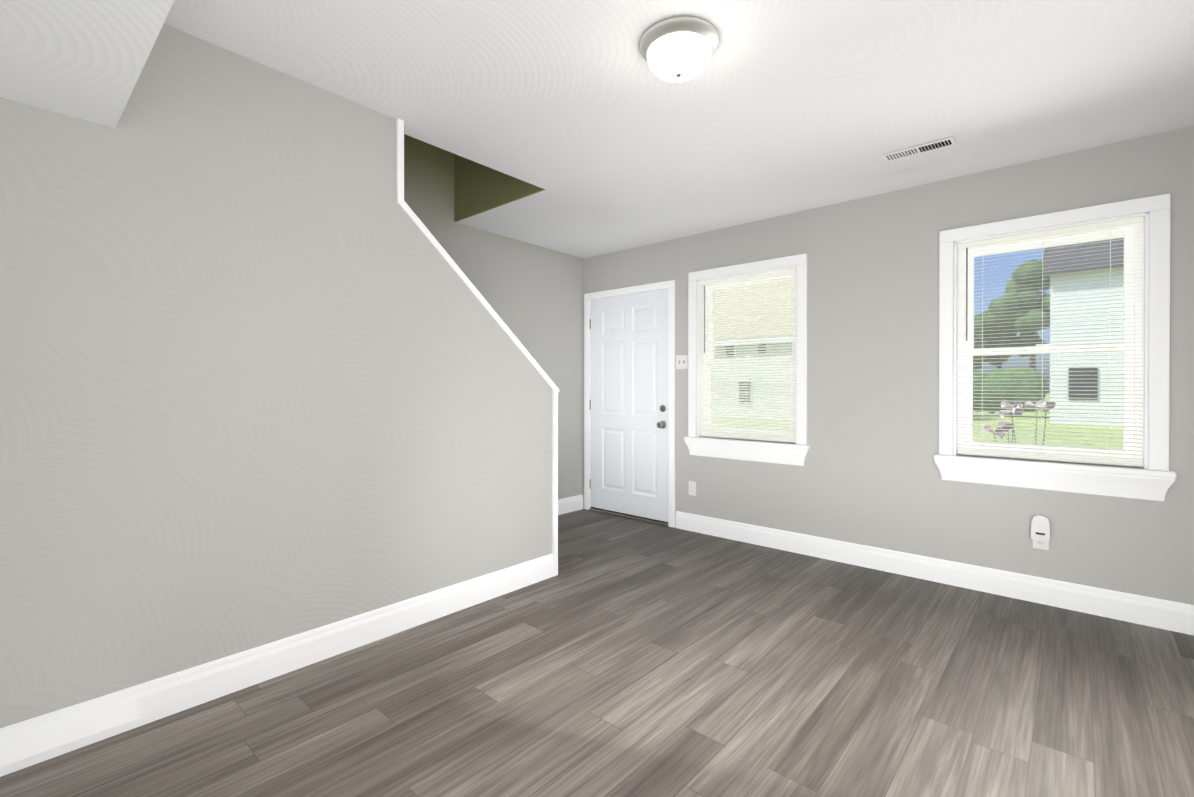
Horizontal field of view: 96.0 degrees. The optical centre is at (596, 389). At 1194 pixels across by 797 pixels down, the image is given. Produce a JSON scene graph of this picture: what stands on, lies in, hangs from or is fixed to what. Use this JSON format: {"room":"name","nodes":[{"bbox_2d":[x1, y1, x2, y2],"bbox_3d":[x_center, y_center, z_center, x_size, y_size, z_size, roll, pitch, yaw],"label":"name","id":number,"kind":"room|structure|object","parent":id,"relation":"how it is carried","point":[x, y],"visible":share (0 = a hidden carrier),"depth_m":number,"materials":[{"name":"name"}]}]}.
{"room":"empty living room","nodes":[
{"label":"empty living room","id":0,"kind":"room"},
{"bbox_2d":[0,0,173,127],"bbox_3d":[-1.454,-1.123,-0.642,3.610,0.476,3.440,0,0,42],"label":"ceiling","id":1,"kind":"structure","parent":0,"point":[84,59],"depth_m":1.42,"materials":[{"name":"white paint"}]},
{"bbox_2d":[0,24,552,727],"bbox_3d":[-2.154,-0.108,1.371,0.110,2.585,5.500,0,0,42],"label":"wall","id":2,"kind":"structure","parent":0,"point":[268,372],"depth_m":2.08,"materials":[{"name":"grey paint"}]},
{"bbox_2d":[0,553,553,776],"bbox_3d":[-2.097,1.114,1.348,0.015,0.142,5.534,0,0,42],"label":"baseboard","id":3,"kind":"structure","parent":2,"relation":"attached to","point":[48,736],"depth_m":2.09,"materials":[{"name":"white wood"}]},
{"bbox_2d":[396,118,559,575],"bbox_3d":[-0.650,-0.068,3.054,0.142,2.489,1.095,0,0,42],"label":"trim","id":4,"kind":"structure","parent":2,"relation":"attached to","point":[425,231],"depth_m":3.03,"materials":[{"name":"white wood"}]},
{"bbox_2d":[404,134,583,507],"bbox_3d":[-2.605,-1.321,2.639,0.200,5.000,7.200,0,0,42],"label":"wall","id":5,"kind":"structure","parent":0,"point":[532,295],"depth_m":4.73,"materials":[{"name":"paint"}]},
{"bbox_2d":[558,494,582,514],"bbox_3d":[-0.632,1.098,4.696,0.015,0.142,1.480,0,0,42],"label":"baseboard","id":6,"kind":"structure","parent":5,"relation":"attached to","point":[574,503],"depth_m":5.11,"materials":[{"name":"white wood"}]},
{"bbox_2d":[454,154,544,221],"bbox_3d":[-0.693,-2.600,1.058,5.150,2.627,7.400,0,0,42],"label":"wall","id":7,"kind":"structure","parent":0,"point":[479,188],"depth_m":3.94,"materials":[{"name":"green paint"}]},
{"bbox_2d":[0,508,1193,796],"bbox_3d":[-0.693,1.246,1.077,5.150,0.120,7.400,0,0,42],"label":"floor","id":8,"kind":"structure","parent":0,"point":[618,656],"depth_m":2.04,"materials":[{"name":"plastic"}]},
{"bbox_2d":[164,0,1193,258],"bbox_3d":[-0.693,-1.469,1.063,4.750,0.419,7.000,0,0,42],"label":"ceiling","id":9,"kind":"structure","parent":0,"point":[592,126],"depth_m":2.31,"materials":[{"name":"white paint"}]},
{"bbox_2d":[640,16,718,81],"bbox_3d":[0.307,-1.236,2.015,0.294,0.129,0.294,0,0,42],"label":"ceiling light","id":10,"kind":"object","parent":9,"relation":"attached to","point":[679,49],"visible":1,"depth_m":1.94,"materials":[{"name":"white glass"}]},
{"bbox_2d":[881,137,956,161],"bbox_3d":[1.710,-1.272,2.860,0.330,0.008,0.115,0,0,42],"label":"ceiling vent","id":11,"kind":"object","parent":9,"relation":"in","point":[926,148],"visible":1,"depth_m":2.85,"materials":[{"name":"white plastic"}]},
{"bbox_2d":[584,126,1193,604],"bbox_3d":[1.706,-1.327,3.748,5.150,5.000,0.200,0,0,42],"label":"wall","id":12,"kind":"structure","parent":0,"point":[868,472],"depth_m":3.38,"materials":[{"name":"grey paint"}]},
{"bbox_2d":[590,289,667,522],"bbox_3d":[0.269,0.141,4.898,0.927,2.018,0.112,0,0,42],"label":"door","id":13,"kind":"structure","parent":12,"relation":"in","point":[628,404],"depth_m":4.88,"materials":[{"name":"white paint"}]},
{"bbox_2d":[584,280,674,527],"bbox_3d":[0.336,0.119,4.968,1.044,2.097,0.218,0,0,42],"label":"door frame","id":14,"kind":"structure","parent":12,"relation":"attached to","point":[669,285],"depth_m":4.70,"materials":[{"name":"white wood"}]},
{"bbox_2d":[676,355,687,368],"bbox_3d":[0.706,-0.230,4.500,0.116,0.118,0.020,0,0,42],"label":"switch plate","id":15,"kind":"object","parent":12,"relation":"attached to","point":[681,361],"visible":1,"depth_m":4.50,"materials":[{"name":"white plastic"}]},
{"bbox_2d":[689,481,695,495],"bbox_3d":[0.787,0.818,4.441,0.070,0.115,0.008,0,0,42],"label":"electrical outlet","id":16,"kind":"object","parent":12,"relation":"attached to","point":[692,488],"visible":1,"depth_m":4.43,"materials":[{"name":"white plastic"}]},
{"bbox_2d":[684,253,809,465],"bbox_3d":[1.190,-0.212,4.204,1.018,1.507,0.278,0,0,42],"label":"window","id":17,"kind":"structure","parent":12,"relation":"in","point":[747,348],"depth_m":4.15,"materials":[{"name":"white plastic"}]},
{"bbox_2d":[701,268,795,440],"bbox_3d":[1.152,-0.252,4.161,0.794,1.256,0.041,0,0,42],"label":"window blind","id":18,"kind":"object","parent":17,"relation":"attached to","point":[713,282],"visible":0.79,"depth_m":4.14,"materials":[{"name":"white plastic"}]},
{"bbox_2d":[676,511,1193,634],"bbox_3d":[2.023,1.104,3.334,3.631,0.142,0.015,0,0,42],"label":"baseboard","id":19,"kind":"structure","parent":12,"relation":"attached to","point":[1133,608],"depth_m":3.17,"materials":[{"name":"white wood"}]},
{"bbox_2d":[1031,514,1049,549],"bbox_3d":[2.430,0.784,2.943,0.080,0.192,0.052,0,0,42],"label":"electrical outlet","id":20,"kind":"object","parent":12,"relation":"attached to","point":[1040,530],"visible":1,"depth_m":2.93,"materials":[{"name":"white plastic"}]},
{"bbox_2d":[934,193,1176,500],"bbox_3d":[2.509,-0.207,3.024,1.008,1.507,0.278,0,0,42],"label":"window","id":21,"kind":"structure","parent":12,"relation":"in","point":[1137,291],"depth_m":2.89,"materials":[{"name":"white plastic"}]},
{"bbox_2d":[958,217,1143,464],"bbox_3d":[2.471,-0.246,2.981,0.784,1.256,0.041,0,0,42],"label":"window blind","id":22,"kind":"object","parent":21,"relation":"attached to","point":[1060,231],"visible":0.94,"depth_m":2.96,"materials":[{"name":"white plastic"}]},
{"label":"outside","id":23,"kind":"structure","parent":0,"visible":0},
{"bbox_2d":[713,393,1122,448],"bbox_3d":[66.581,1.500,79.914,300.000,0.200,199.780,0,0,42],"label":"lawn","id":24,"kind":"structure","parent":23,"point":[1058,429],"depth_m":22.08,"materials":[{"name":"green plant"}]},
{"bbox_2d":[713,282,791,418],"bbox_3d":[6.265,-3.194,38.815,25.600,9.570,11.020,0,0,42],"label":"house","id":25,"kind":"structure","parent":24,"relation":"on","point":[753,345],"depth_m":30.50,"materials":[{"name":"white"}]},
{"bbox_2d":[973,367,1047,413],"bbox_3d":[23.748,0.060,33.527,6.717,2.896,2.854,0,0,42],"label":"hedge","id":26,"kind":"object","parent":24,"relation":"on","point":[1022,382],"depth_m":31.69,"materials":[{"name":"green plant"}]},
{"bbox_2d":[973,256,1049,370],"bbox_3d":[33.090,-4.875,46.858,13.667,12.854,15.873,0,0,42],"label":"trees","id":27,"kind":"object","parent":24,"relation":"on","point":[1016,322],"depth_m":43.51,"materials":[{"name":"green plant"}]},
{"bbox_2d":[983,400,1056,444],"bbox_3d":[4.017,0.928,5.048,1.002,1.666,0.613,0,0,42],"label":"patio furniture","id":28,"kind":"object","parent":24,"relation":"on","point":[1020,410],"depth_m":5.06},
{"bbox_2d":[1043,237,1123,425],"bbox_3d":[29.682,-3.745,26.882,10.980,10.790,12.800,0,0,42],"label":"house","id":29,"kind":"structure","parent":24,"relation":"on","point":[1094,315],"depth_m":25.08,"materials":[{"name":"white"}]}
]}

